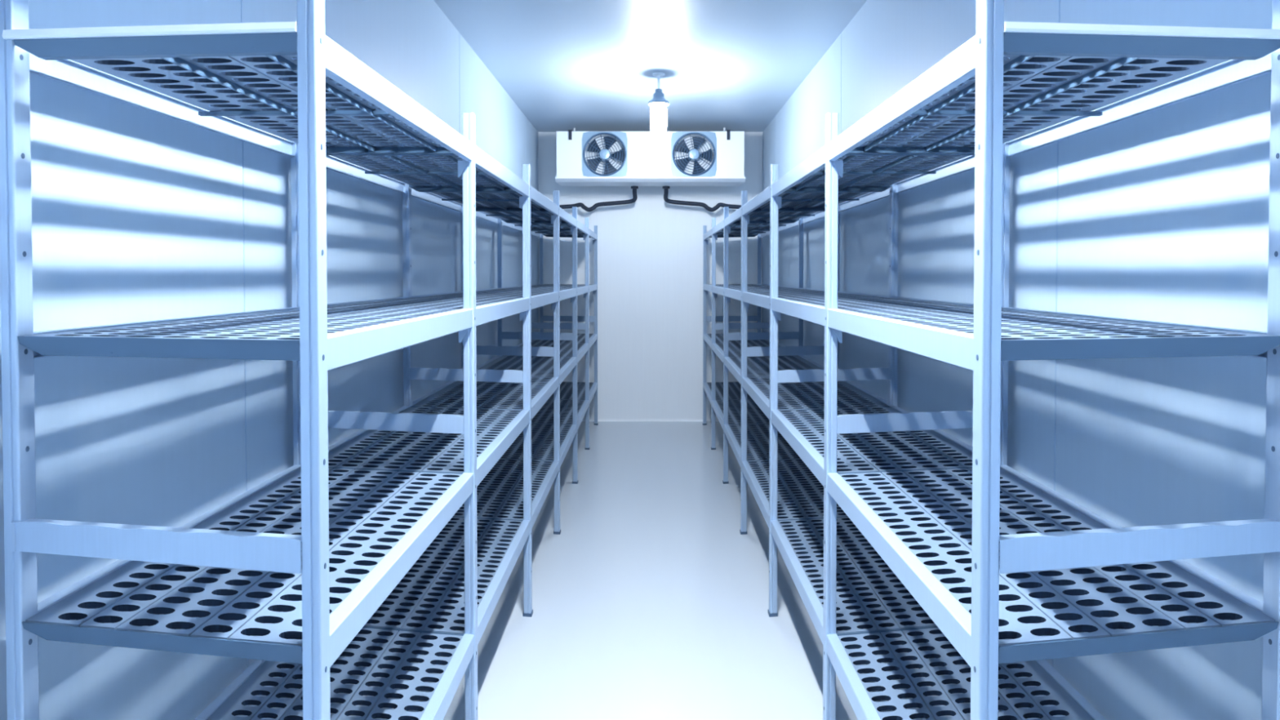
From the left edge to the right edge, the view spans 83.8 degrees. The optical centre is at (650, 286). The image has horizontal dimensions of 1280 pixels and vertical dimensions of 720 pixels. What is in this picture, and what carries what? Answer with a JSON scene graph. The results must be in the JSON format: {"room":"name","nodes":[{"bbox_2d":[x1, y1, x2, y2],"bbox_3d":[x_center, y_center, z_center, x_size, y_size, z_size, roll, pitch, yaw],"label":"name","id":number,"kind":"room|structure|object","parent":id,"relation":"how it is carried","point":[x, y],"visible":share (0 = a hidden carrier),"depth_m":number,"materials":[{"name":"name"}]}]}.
{"room":"walk-in cold room","nodes":[
{"label":"walk-in cold room","id":0,"kind":"room"},
{"bbox_2d":[0,0,538,719],"bbox_3d":[-1.200,-0.011,2.615,0.100,2.970,9.630,0,1,0],"label":"wall","id":1,"kind":"structure","parent":0,"point":[137,213],"depth_m":1.76,"materials":[{"name":"white metal"}]},
{"bbox_2d":[240,0,248,706],"bbox_3d":[-1.149,0.000,2.020,0.001,2.970,0.005,0,1,0],"label":"trim","id":2,"kind":"structure","parent":1,"relation":"attached to","point":[241,0],"depth_m":2.02,"materials":[{"name":"white metal"}]},
{"bbox_2d":[458,32,461,368],"bbox_3d":[-1.149,-0.040,4.320,0.001,2.970,0.005,0,1,0],"label":"trim","id":3,"kind":"structure","parent":1,"relation":"attached to","point":[459,33],"depth_m":4.33,"materials":[{"name":"white metal"}]},
{"bbox_2d":[433,0,866,132],"bbox_3d":[0.000,-1.545,2.588,2.500,0.100,9.630,0,1,0],"label":"ceiling","id":4,"kind":"structure","parent":0,"point":[566,64],"depth_m":4.68,"materials":[{"name":"white paint"}]},
{"bbox_2d":[555,127,746,186],"bbox_3d":[0.000,-1.282,6.953,1.796,0.580,0.492,0,1,0],"label":"evaporator cooling unit","id":5,"kind":"object","parent":4,"relation":"hanging from","point":[583,157],"visible":1,"depth_m":6.73,"materials":[{"name":"metal"}]},
{"bbox_2d":[559,186,638,211],"bbox_3d":[-0.633,-0.865,7.070,1.028,0.245,0.199,0,1,0],"label":"insulated pipe","id":6,"kind":"object","parent":5,"relation":"attached to","point":[581,205],"visible":0.89,"depth_m":7.13,"materials":[{"name":"black rubber"}]},
{"bbox_2d":[555,177,746,186],"bbox_3d":[0.000,-1.013,6.962,1.796,0.042,0.482,0,1,0],"label":"drip tray","id":7,"kind":"object","parent":5,"relation":"on","point":[562,181],"depth_m":6.77,"materials":[{"name":"white metal"}]},
{"bbox_2d":[662,186,741,211],"bbox_3d":[0.633,-0.865,7.070,1.028,0.245,0.199,0,1,0],"label":"insulated pipe","id":8,"kind":"object","parent":5,"relation":"attached to","point":[666,199],"visible":0.88,"depth_m":7.13,"materials":[{"name":"black rubber"}]},
{"bbox_2d":[648,71,669,136],"bbox_3d":[0.060,-1.316,5.178,0.152,0.450,0.152,0,1,0],"label":"pendant lamp","id":9,"kind":"object","parent":4,"relation":"hanging from","point":[658,104],"visible":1,"depth_m":5.14,"materials":[{"name":"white glass"}]},
{"bbox_2d":[537,132,762,418],"bbox_3d":[0.000,-0.094,7.380,2.300,2.970,0.100,0,1,0],"label":"wall","id":10,"kind":"structure","parent":0,"point":[650,248],"depth_m":7.33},
{"bbox_2d":[582,418,719,421],"bbox_3d":[0.000,1.381,7.345,2.300,0.022,0.020,0,1,0],"label":"baseboard","id":11,"kind":"structure","parent":10,"relation":"attached to","point":[583,420],"depth_m":7.35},
{"bbox_2d":[330,421,970,719],"bbox_3d":[0.000,1.524,2.642,2.500,0.100,9.630,0,1,0],"label":"floor","id":12,"kind":"structure","parent":0,"point":[651,600],"depth_m":3.25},
{"bbox_2d":[0,0,598,719],"bbox_3d":[-0.825,0.447,4.208,0.598,2.000,6.135,0,1,0],"label":"shelving rack","id":13,"kind":"object","parent":12,"relation":"on","point":[410,529],"visible":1,"depth_m":1.59,"materials":[{"name":"metal"}]},
{"bbox_2d":[702,0,1279,719],"bbox_3d":[0.825,0.447,4.208,0.598,2.000,6.135,0,1,0],"label":"shelving rack","id":14,"kind":"object","parent":12,"relation":"on","point":[890,529],"visible":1,"depth_m":1.68,"materials":[{"name":"metal"}]},
{"bbox_2d":[762,0,1272,719],"bbox_3d":[1.200,-0.011,2.615,0.100,2.970,9.630,0,1,0],"label":"wall","id":15,"kind":"structure","parent":0,"point":[1163,213],"depth_m":1.76,"materials":[{"name":"white metal"}]},
{"bbox_2d":[774,115,775,164],"bbox_3d":[1.149,-0.080,6.600,0.001,2.970,0.005,0,1,0],"label":"trim","id":16,"kind":"structure","parent":15,"relation":"attached to","point":[775,116],"depth_m":6.58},
{"bbox_2d":[840,32,841,291],"bbox_3d":[1.149,-0.040,4.320,0.001,2.970,0.005,0,1,0],"label":"trim","id":17,"kind":"structure","parent":15,"relation":"attached to","point":[841,33],"depth_m":4.30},
{"bbox_2d":[1051,0,1059,706],"bbox_3d":[1.149,0.000,2.020,0.001,2.970,0.005,0,1,0],"label":"trim","id":18,"kind":"structure","parent":15,"relation":"attached to","point":[1059,0],"depth_m":2.02,"materials":[{"name":"white metal"}]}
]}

